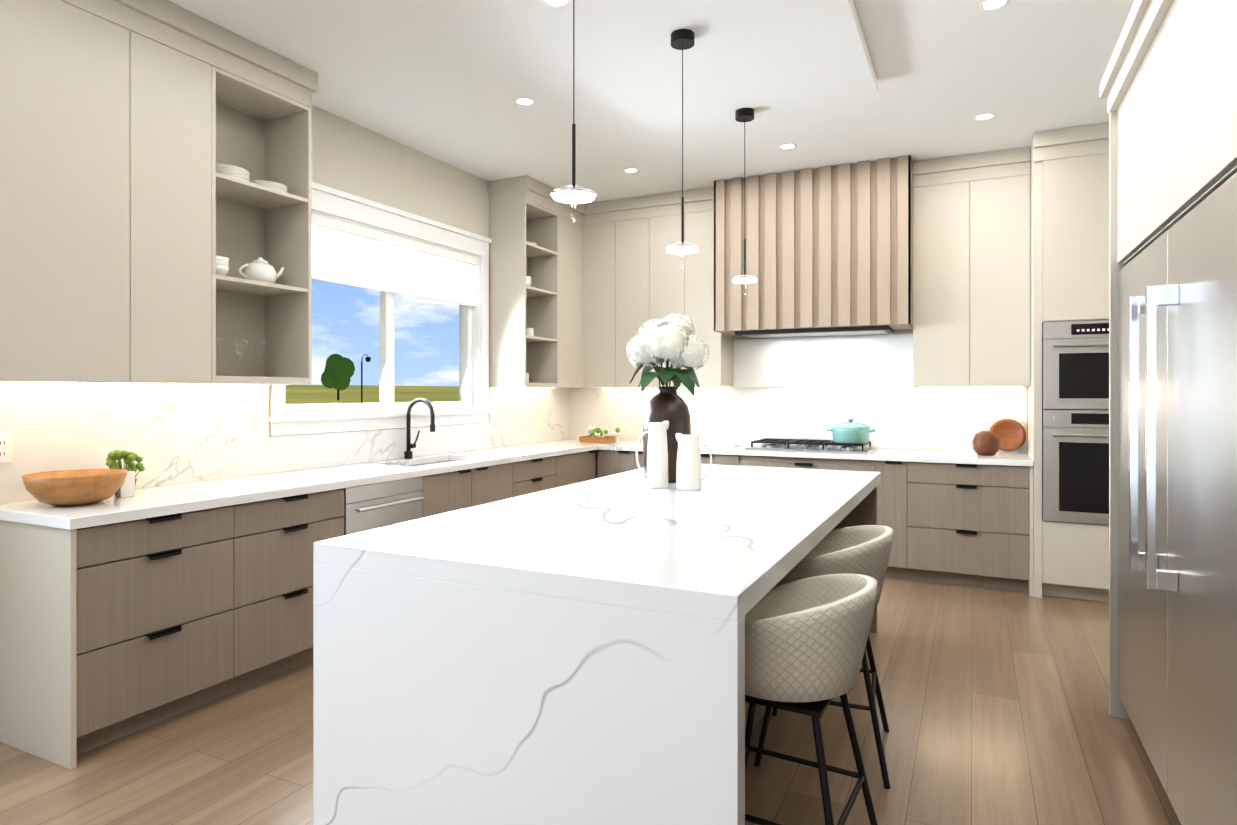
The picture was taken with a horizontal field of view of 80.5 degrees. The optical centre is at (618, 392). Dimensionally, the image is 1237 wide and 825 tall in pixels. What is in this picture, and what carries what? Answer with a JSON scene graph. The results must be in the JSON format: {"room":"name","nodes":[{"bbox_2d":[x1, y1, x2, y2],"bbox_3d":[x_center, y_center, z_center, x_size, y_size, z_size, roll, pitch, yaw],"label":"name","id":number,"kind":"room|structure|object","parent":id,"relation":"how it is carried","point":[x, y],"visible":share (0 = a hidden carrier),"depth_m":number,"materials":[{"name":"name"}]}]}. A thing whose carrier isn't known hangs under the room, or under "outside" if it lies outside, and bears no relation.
{"room":"kitchen","nodes":[
{"label":"kitchen","id":0,"kind":"room"},
{"bbox_2d":[0,105,488,436],"bbox_3d":[-2.898,-0.180,2.444,0.200,3.100,11.050,0,0,26],"label":"wall","id":1,"kind":"structure","parent":0,"point":[347,156],"depth_m":4.99,"materials":[{"name":"beige paint"}]},
{"bbox_2d":[0,434,11,462],"bbox_3d":[-2.509,0.227,2.973,0.010,0.116,0.070,0,0,26],"label":"electrical outlet","id":2,"kind":"object","parent":1,"relation":"attached to","point":[5,447],"visible":1,"depth_m":2.98,"materials":[{"name":"white plastic"}]},
{"bbox_2d":[0,0,135,381],"bbox_3d":[-2.346,-0.845,2.948,0.350,1.570,0.519,0,0,26],"label":"upper cabinet","id":3,"kind":"object","parent":1,"relation":"attached to","point":[128,212],"depth_m":2.89,"materials":[{"name":"beige wood"}]},
{"bbox_2d":[136,8,219,383],"bbox_3d":[-2.147,-0.845,3.358,0.350,1.570,0.391,0,0,26],"label":"upper cabinet","id":4,"kind":"object","parent":1,"relation":"attached to","point":[178,70],"depth_m":3.29,"materials":[{"name":"beige wood"}]},
{"bbox_2d":[0,382,269,385],"bbox_3d":[-2.251,-0.042,3.429,0.020,0.006,1.406,0,0,26],"label":"led light","id":5,"kind":"object","parent":4,"relation":"attached to","point":[254,384],"depth_m":3.38,"materials":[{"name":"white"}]},
{"bbox_2d":[216,337,268,376],"bbox_3d":[-1.942,-0.181,3.751,0.090,0.200,0.330,0,0,26],"label":"glasses","id":6,"kind":"object","parent":4,"relation":"in","point":[266,342],"depth_m":3.77,"materials":[{"name":"clear glass"}]},
{"bbox_2d":[216,256,283,282],"bbox_3d":[-1.932,-0.635,3.762,0.159,0.148,0.449,0,0,29],"label":"tea set","id":7,"kind":"object","parent":4,"relation":"in","point":[260,269],"depth_m":3.78,"materials":[{"name":"white ceramic"}]},
{"bbox_2d":[0,383,567,502],"bbox_3d":[-1.515,0.204,5.049,0.012,0.500,4.749,0,0,26],"label":"backsplash","id":8,"kind":"structure","parent":1,"relation":"attached to","point":[181,433],"depth_m":3.71,"materials":[{"name":"white stone"}]},
{"bbox_2d":[269,181,492,435],"bbox_3d":[-1.590,-0.505,5.083,0.250,1.500,2.074,0,0,26],"label":"window","id":9,"kind":"structure","parent":1,"relation":"in","point":[289,419],"depth_m":5.07,"materials":[{"name":"white wood"}]},
{"bbox_2d":[312,224,475,306],"bbox_3d":[-1.557,-0.856,5.067,0.016,0.332,1.830,0,0,26],"label":"window blind","id":10,"kind":"object","parent":9,"relation":"attached to","point":[339,257],"visible":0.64,"depth_m":5.01,"materials":[{"name":"white fabric"}]},
{"bbox_2d":[520,200,583,387],"bbox_3d":[-0.505,-0.838,6.744,0.350,1.585,0.817,0,0,26],"label":"upper cabinet","id":11,"kind":"object","parent":1,"relation":"attached to","point":[553,304],"depth_m":6.38,"materials":[{"name":"beige wood"}]},
{"bbox_2d":[495,387,529,387],"bbox_3d":[-0.809,-0.042,6.404,0.020,0.006,0.897,0,0,26],"label":"led light","id":12,"kind":"object","parent":11,"relation":"attached to","point":[495,387],"depth_m":6.20,"materials":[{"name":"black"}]},
{"bbox_2d":[526,373,528,382],"bbox_3d":[-0.800,-0.124,6.117,0.083,0.085,0.210,0,0,2],"label":"plate","id":13,"kind":"object","parent":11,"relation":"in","point":[527,374],"depth_m":6.16,"materials":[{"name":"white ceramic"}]},
{"bbox_2d":[526,276,531,285],"bbox_3d":[-0.796,-0.915,6.137,0.128,0.109,0.128,0,0,17],"label":"cup","id":14,"kind":"object","parent":11,"relation":"in","point":[528,279],"depth_m":6.09,"materials":[{"name":"white ceramic"}]},
{"bbox_2d":[526,328,533,335],"bbox_3d":[-0.803,-0.504,6.157,0.081,0.085,0.212,0,0,38],"label":"cup","id":15,"kind":"object","parent":11,"relation":"in","point":[529,331],"depth_m":6.17,"materials":[{"name":"white ceramic"}]},
{"bbox_2d":[0,578,1180,824],"bbox_3d":[0.865,1.421,0.509,8.660,0.100,11.250,0,0,26],"label":"floor","id":16,"kind":"structure","parent":0,"point":[996,704],"depth_m":2.81,"materials":[{"name":"brown wood"}]},
{"bbox_2d":[0,507,239,769],"bbox_3d":[-2.127,0.933,3.085,0.624,0.875,0.655,0,0,26],"label":"base cabinet","id":17,"kind":"object","parent":16,"relation":"on","point":[180,581],"depth_m":2.83,"materials":[{"name":"beige wood"}]},
{"bbox_2d":[0,439,623,530],"bbox_3d":[-1.230,0.475,4.911,0.645,0.041,4.749,0,0,26],"label":"countertop","id":18,"kind":"structure","parent":17,"relation":"on","point":[209,494],"depth_m":3.54,"materials":[{"name":"white stone"}]},
{"bbox_2d":[21,469,127,505],"bbox_3d":[-2.220,0.392,2.994,0.350,0.125,0.350,0,0,26],"label":"wooden bowl","id":19,"kind":"object","parent":18,"relation":"on","point":[75,487],"visible":1,"depth_m":2.90,"materials":[{"name":"brown wood"}]},
{"bbox_2d":[106,449,144,497],"bbox_3d":[-2.186,0.353,3.245,0.147,0.203,0.142,0,0,26],"label":"decor","id":20,"kind":"object","parent":18,"relation":"on","point":[126,488],"visible":0.88,"depth_m":3.20,"materials":[{"name":"green plant"}]},
{"bbox_2d":[404,398,434,458],"bbox_3d":[-1.345,0.245,5.016,0.255,0.417,0.108,0,0,26],"label":"faucet","id":21,"kind":"object","parent":18,"relation":"on","point":[408,453],"visible":1,"depth_m":5.02,"materials":[{"name":"black metal"}]},
{"bbox_2d":[579,427,623,442],"bbox_3d":[-0.129,0.383,6.653,0.410,0.142,0.200,0,0,26],"label":"planter box","id":22,"kind":"object","parent":18,"relation":"on","point":[596,435],"visible":1,"depth_m":6.61,"materials":[{"name":"brown wood"}]},
{"bbox_2d":[240,487,347,688],"bbox_3d":[-1.848,0.933,3.666,0.620,0.875,0.635,0,0,26],"label":"base cabinet","id":23,"kind":"object","parent":16,"relation":"on","point":[278,536],"depth_m":3.47,"materials":[{"name":"beige wood"}]},
{"bbox_2d":[348,459,515,517],"bbox_3d":[-1.240,0.933,4.919,0.620,0.875,0.950,0,0,26],"label":"base cabinet","id":24,"kind":"object","parent":16,"relation":"on","point":[457,490],"depth_m":4.76,"materials":[{"name":"beige wood"}]},
{"bbox_2d":[342,477,423,535],"bbox_3d":[-1.540,0.883,4.203,0.646,0.765,0.592,0,0,26],"label":"dishwasher","id":25,"kind":"object","parent":24,"relation":"in","point":[375,506],"visible":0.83,"depth_m":4.05,"materials":[{"name":"silver metal"}]},
{"bbox_2d":[516,455,559,496],"bbox_3d":[-0.902,0.933,5.616,0.620,0.875,0.600,0,0,26],"label":"base cabinet","id":26,"kind":"object","parent":16,"relation":"on","point":[536,475],"depth_m":5.49,"materials":[{"name":"beige wood"}]},
{"bbox_2d":[560,451,595,486],"bbox_3d":[-0.623,0.933,6.191,0.620,0.875,0.677,0,0,26],"label":"base cabinet","id":27,"kind":"object","parent":16,"relation":"on","point":[582,467],"depth_m":6.06,"materials":[{"name":"beige wood"}]},
{"bbox_2d":[313,464,880,824],"bbox_3d":[0.290,0.913,3.205,1.326,0.915,2.840,0,0,26],"label":"kitchen island","id":28,"kind":"object","parent":16,"relation":"on","point":[572,654],"visible":0.85,"depth_m":1.97,"materials":[{"name":"stone"}]},
{"bbox_2d":[636,420,668,487],"bbox_3d":[0.169,0.294,3.514,0.141,0.320,0.116,0,0,26],"label":"pitcher","id":29,"kind":"object","parent":28,"relation":"on","point":[657,463],"visible":1,"depth_m":3.47,"materials":[{"name":"white ceramic"}]},
{"bbox_2d":[643,387,690,482],"bbox_3d":[0.250,0.212,3.780,0.250,0.485,0.250,0,0,26],"label":"vase","id":30,"kind":"object","parent":28,"relation":"on","point":[669,404],"visible":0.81,"depth_m":3.69,"materials":[{"name":"brown ceramic"}]},
{"bbox_2d":[626,314,708,395],"bbox_3d":[0.256,-0.136,3.781,0.427,0.540,0.397,0,0,26],"label":"hydrangea flowers","id":31,"kind":"object","parent":30,"relation":"in","point":[675,341],"visible":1,"depth_m":3.69,"materials":[{"name":"white plant"}]},
{"bbox_2d":[675,433,711,490],"bbox_3d":[0.347,0.322,3.424,0.155,0.265,0.128,0,0,26],"label":"pitcher","id":32,"kind":"object","parent":28,"relation":"on","point":[688,469],"visible":1,"depth_m":3.38,"materials":[{"name":"white ceramic"}]},
{"bbox_2d":[597,451,643,477],"bbox_3d":[0.261,0.933,6.484,0.720,0.875,0.620,0,0,26],"label":"base cabinet","id":33,"kind":"object","parent":16,"relation":"on","point":[608,462],"depth_m":6.27,"materials":[{"name":"beige wood"}]},
{"bbox_2d":[701,455,739,465],"bbox_3d":[0.837,0.933,6.205,0.560,0.875,0.620,0,0,26],"label":"base cabinet","id":34,"kind":"object","parent":16,"relation":"on","point":[705,459],"depth_m":5.86,"materials":[{"name":"beige wood"}]},
{"bbox_2d":[740,455,875,471],"bbox_3d":[1.552,0.933,5.858,1.028,0.875,0.620,0,0,26],"label":"base cabinet","id":35,"kind":"object","parent":16,"relation":"on","point":[745,460],"depth_m":5.56,"materials":[{"name":"beige wood"}]},
{"bbox_2d":[745,574,877,824],"bbox_3d":[0.468,0.944,2.062,0.501,0.858,0.522,0,0,26],"label":"bar stool","id":36,"kind":"object","parent":16,"relation":"on","point":[805,641],"visible":0.69,"depth_m":1.86,"materials":[{"name":"fabric"}]},
{"bbox_2d":[754,525,892,788],"bbox_3d":[0.802,0.944,2.818,0.482,0.858,0.523,0,0,20],"label":"bar stool","id":37,"kind":"object","parent":16,"relation":"on","point":[864,549],"visible":0.48,"depth_m":2.62,"materials":[{"name":"fabric"}]},
{"bbox_2d":[876,463,907,579],"bbox_3d":[2.113,0.933,5.586,0.221,0.875,0.620,0,0,26],"label":"base cabinet","id":38,"kind":"object","parent":16,"relation":"on","point":[892,492],"depth_m":5.30,"materials":[{"name":"beige wood"}]},
{"bbox_2d":[908,463,1032,595],"bbox_3d":[2.568,0.933,5.365,0.789,0.875,0.620,0,0,26],"label":"base cabinet","id":39,"kind":"object","parent":16,"relation":"on","point":[970,524],"depth_m":5.08,"materials":[{"name":"beige wood"}]},
{"bbox_2d":[596,439,1031,466],"bbox_3d":[1.436,0.475,5.900,3.293,0.041,0.645,0,0,26],"label":"countertop","id":40,"kind":"structure","parent":39,"relation":"on","point":[881,454],"depth_m":5.46,"materials":[{"name":"white stone"}]},
{"bbox_2d":[700,442,740,447],"bbox_3d":[0.838,0.441,6.173,0.340,0.025,0.240,0,0,26],"label":"board","id":41,"kind":"object","parent":40,"relation":"on","point":[722,445],"visible":0.79,"depth_m":6.08,"materials":[{"name":"white ceramic"}]},
{"bbox_2d":[745,438,876,453],"bbox_3d":[1.537,0.422,5.826,0.930,0.064,0.530,0,0,26],"label":"gas cooktop","id":42,"kind":"object","parent":40,"relation":"in","point":[811,445],"visible":1,"depth_m":5.71,"materials":[{"name":"silver metal"}]},
{"bbox_2d":[827,418,874,443],"bbox_3d":[1.793,0.294,5.643,0.364,0.190,0.292,0,0,26],"label":"cooking pot","id":43,"kind":"object","parent":42,"relation":"on","point":[850,432],"visible":1,"depth_m":5.54,"materials":[{"name":"teal ceramic"}]},
{"bbox_2d":[972,431,999,455],"bbox_3d":[2.678,0.366,5.325,0.180,0.176,0.180,0,0,26],"label":"vase","id":44,"kind":"object","parent":40,"relation":"on","point":[986,443],"visible":1,"depth_m":5.26,"materials":[{"name":"brown ceramic"}]},
{"bbox_2d":[989,419,1025,450],"bbox_3d":[2.910,0.318,5.472,0.250,0.243,0.078,0,0,26],"label":"wood board","id":45,"kind":"object","parent":40,"relation":"on","point":[1011,434],"visible":0.77,"depth_m":5.46,"materials":[{"name":"brown wood"}]},
{"bbox_2d":[1027,122,1108,601],"bbox_3d":[3.308,-0.180,4.967,0.886,3.099,0.690,0,0,26],"label":"tall cabinet","id":46,"kind":"object","parent":16,"relation":"on","point":[1069,223],"visible":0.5,"depth_m":4.80,"materials":[{"name":"beige wood"}]},
{"bbox_2d":[1042,409,1108,524],"bbox_3d":[3.277,0.481,4.934,0.754,0.732,0.707,0,0,26],"label":"oven","id":47,"kind":"object","parent":46,"relation":"in","point":[1075,465],"visible":0.48,"depth_m":4.76,"materials":[{"name":"silver metal"}]},
{"bbox_2d":[1042,320,1108,408],"bbox_3d":[3.277,-0.180,4.934,0.754,0.575,0.707,0,0,26],"label":"speed oven","id":48,"kind":"object","parent":46,"relation":"in","point":[1075,364],"visible":0.54,"depth_m":4.76,"materials":[{"name":"silver metal"}]},
{"bbox_2d":[1118,173,1236,824],"bbox_3d":[1.988,0.414,2.135,0.774,1.888,1.784,0,0,26],"label":"refrigerator","id":49,"kind":"object","parent":16,"relation":"on","point":[1177,487],"visible":1,"depth_m":2.11,"materials":[{"name":"silver metal"}]},
{"bbox_2d":[168,0,1134,202],"bbox_3d":[0.865,-1.779,0.508,8.660,0.100,11.250,0,0,26],"label":"ceiling","id":50,"kind":"structure","parent":0,"point":[449,82],"depth_m":4.21,"materials":[{"name":"white paint"}]},
{"bbox_2d":[515,97,533,105],"bbox_3d":[-0.557,-1.728,4.338,0.115,0.004,0.115,0,0,17],"label":"recessed light","id":51,"kind":"object","parent":50,"relation":"in","point":[525,101],"depth_m":4.34,"materials":[{"name":"white"}]},
{"bbox_2d":[542,0,569,7],"bbox_3d":[-0.262,-1.647,3.066,0.115,0.004,0.115,0,0,17],"label":"recessed light","id":52,"kind":"object","parent":50,"relation":"in","point":[552,3],"depth_m":3.09,"materials":[{"name":"white"}]},
{"bbox_2d":[624,168,637,172],"bbox_3d":[0.097,-1.728,5.687,0.115,0.004,0.115,0,0,17],"label":"recessed light","id":53,"kind":"object","parent":50,"relation":"in","point":[629,170],"depth_m":5.69,"materials":[{"name":"white"}]},
{"bbox_2d":[488,0,876,131],"bbox_3d":[0.087,-1.689,2.825,1.360,0.079,3.340,0,0,26],"label":"ceiling panel","id":54,"kind":"object","parent":50,"relation":"attached to","point":[760,56],"visible":1,"depth_m":3.54,"materials":[{"name":"white paint"}]},
{"bbox_2d":[551,0,596,221],"bbox_3d":[-0.150,-1.109,2.451,0.156,1.080,0.156,0,0,26],"label":"pendant light","id":55,"kind":"object","parent":54,"relation":"hanging from","point":[573,193],"visible":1,"depth_m":2.44,"materials":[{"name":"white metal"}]},
{"bbox_2d":[666,29,698,268],"bbox_3d":[0.295,-1.109,3.368,0.156,1.080,0.156,0,0,26],"label":"pendant light","id":56,"kind":"object","parent":54,"relation":"hanging from","point":[682,39],"visible":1,"depth_m":3.35,"materials":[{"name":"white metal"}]},
{"bbox_2d":[731,108,757,292],"bbox_3d":[0.741,-1.110,4.286,0.156,1.080,0.156,0,0,26],"label":"pendant light","id":57,"kind":"object","parent":54,"relation":"hanging from","point":[744,115],"visible":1,"depth_m":4.27,"materials":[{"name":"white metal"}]},
{"bbox_2d":[779,143,795,148],"bbox_3d":[1.188,-1.728,5.131,0.115,0.004,0.115,0,0,-1],"label":"recessed light","id":58,"kind":"object","parent":50,"relation":"in","point":[785,146],"depth_m":5.13,"materials":[{"name":"white"}]},
{"bbox_2d":[974,113,994,119],"bbox_3d":[2.293,-1.728,4.578,0.115,0.004,0.115,0,0,17],"label":"recessed light","id":59,"kind":"object","parent":50,"relation":"in","point":[985,116],"depth_m":4.57,"materials":[{"name":"white"}]},
{"bbox_2d":[980,0,1008,10],"bbox_3d":[1.670,-1.728,3.246,0.115,0.004,0.115,0,0,17],"label":"recessed light","id":60,"kind":"object","parent":50,"relation":"in","point":[988,5],"depth_m":3.25,"materials":[{"name":"white"}]},
{"bbox_2d":[596,330,1026,477],"bbox_3d":[3.365,-0.180,5.436,8.460,3.100,0.200,0,0,26],"label":"wall","id":61,"kind":"structure","parent":0,"point":[898,332],"depth_m":6.07,"materials":[{"name":"beige paint"}]},
{"bbox_2d":[584,208,615,387],"bbox_3d":[-0.098,-0.845,6.808,0.330,1.570,0.350,0,0,26],"label":"upper cabinet","id":62,"kind":"object","parent":61,"relation":"attached to","point":[599,227],"depth_m":6.64,"materials":[{"name":"beige wood"}]},
{"bbox_2d":[616,204,651,387],"bbox_3d":[0.199,-0.845,6.664,0.330,1.570,0.350,0,0,26],"label":"upper cabinet","id":63,"kind":"object","parent":61,"relation":"attached to","point":[633,225],"depth_m":6.51,"materials":[{"name":"beige wood"}]},
{"bbox_2d":[652,200,683,386],"bbox_3d":[0.495,-0.845,6.520,0.329,1.570,0.350,0,0,26],"label":"upper cabinet","id":64,"kind":"object","parent":61,"relation":"attached to","point":[667,271],"depth_m":6.36,"materials":[{"name":"beige wood"}]},
{"bbox_2d":[691,410,697,422],"bbox_3d":[0.686,0.220,6.603,0.070,0.116,0.010,0,0,26],"label":"electrical outlet","id":65,"kind":"object","parent":61,"relation":"attached to","point":[694,416],"visible":1,"depth_m":6.60,"materials":[{"name":"white plastic"}]},
{"bbox_2d":[684,196,732,386],"bbox_3d":[0.792,-0.845,6.376,0.330,1.570,0.350,0,0,26],"label":"upper cabinet","id":66,"kind":"object","parent":61,"relation":"attached to","point":[717,371],"depth_m":6.22,"materials":[{"name":"beige wood"}]},
{"bbox_2d":[568,387,1026,450],"bbox_3d":[1.289,0.204,6.323,3.926,0.500,0.012,0,0,26],"label":"backsplash","id":67,"kind":"structure","parent":61,"relation":"attached to","point":[906,418],"depth_m":6.13,"materials":[{"name":"white stone"}]},
{"bbox_2d":[714,155,912,337],"bbox_3d":[1.571,-1.098,5.887,1.498,1.263,0.550,0,0,26],"label":"range hood","id":68,"kind":"object","parent":61,"relation":"attached to","point":[829,250],"visible":1,"depth_m":5.63,"materials":[{"name":"brown wood"}]},
{"bbox_2d":[733,334,912,386],"bbox_3d":[1.685,-0.255,6.121,1.498,0.418,0.006,0,0,26],"label":"backsplash","id":69,"kind":"structure","parent":61,"relation":"attached to","point":[867,361],"depth_m":6.10,"materials":[{"name":"white"}]},
{"bbox_2d":[913,168,971,386],"bbox_3d":[2.463,-0.845,5.566,0.385,1.570,0.350,0,0,26],"label":"upper cabinet","id":70,"kind":"object","parent":61,"relation":"attached to","point":[942,200],"depth_m":5.40,"materials":[{"name":"beige wood"}]},
{"bbox_2d":[972,160,1029,385],"bbox_3d":[2.809,-0.845,5.398,0.384,1.570,0.350,0,0,26],"label":"upper cabinet","id":71,"kind":"object","parent":61,"relation":"attached to","point":[1000,192],"depth_m":5.24,"materials":[{"name":"beige wood"}]},
{"bbox_2d":[920,387,959,387],"bbox_3d":[2.690,-0.042,5.595,0.709,0.006,0.020,0,0,26],"label":"led light","id":72,"kind":"object","parent":71,"relation":"attached to","point":[920,387],"depth_m":5.68,"materials":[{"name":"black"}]},
{"bbox_2d":[1112,44,1145,267],"bbox_3d":[2.310,-0.905,2.699,0.707,0.730,0.511,0,0,26],"label":"upper cabinet","id":73,"kind":"object","parent":0,"relation":"attached to","point":[1124,249],"depth_m":2.92,"materials":[{"name":"beige wood"}]},
{"bbox_2d":[1136,0,1183,247],"bbox_3d":[2.087,-0.905,2.239,0.707,0.730,0.511,0,0,26],"label":"upper cabinet","id":74,"kind":"object","parent":0,"relation":"attached to","point":[1168,86],"depth_m":2.44,"materials":[{"name":"beige wood"}]},
{"bbox_2d":[1172,0,1236,215],"bbox_3d":[1.864,-0.904,1.779,0.707,0.730,0.511,0,0,26],"label":"upper cabinet","id":75,"kind":"object","parent":0,"relation":"attached to","point":[1198,169],"depth_m":1.99,"materials":[{"name":"beige wood"}]},
{"bbox_2d":[1224,0,1236,167],"bbox_3d":[1.641,-0.904,1.319,0.707,0.730,0.511,0,0,26],"label":"upper cabinet","id":76,"kind":"object","parent":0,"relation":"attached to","point":[1230,6],"depth_m":1.73,"materials":[{"name":"beige wood"}]},
{"label":"outside","id":77,"kind":"structure","parent":0,"visible":0},
{"bbox_2d":[286,384,458,403],"bbox_3d":[-62.906,-0.215,58.192,155.640,3.750,550.000,0,0,26],"label":"ground","id":78,"kind":"structure","parent":77,"point":[309,394],"depth_m":87.70,"materials":[{"name":"green plant"}]},
{"bbox_2d":[321,354,354,399],"bbox_3d":[-22.691,-1.276,59.208,3.050,3.820,2.187,0,0,26],"label":"tree","id":79,"kind":"object","parent":78,"relation":"on","point":[338,373],"visible":1,"depth_m":58.60,"materials":[{"name":"green plant"}]},
{"bbox_2d":[361,354,370,402],"bbox_3d":[-12.038,-0.359,34.794,0.260,2.970,0.559,0,0,26],"label":"lamp post","id":80,"kind":"object","parent":78,"relation":"on","point":[368,359],"visible":0.88,"depth_m":34.58,"materials":[{"name":"black metal"}]}
]}

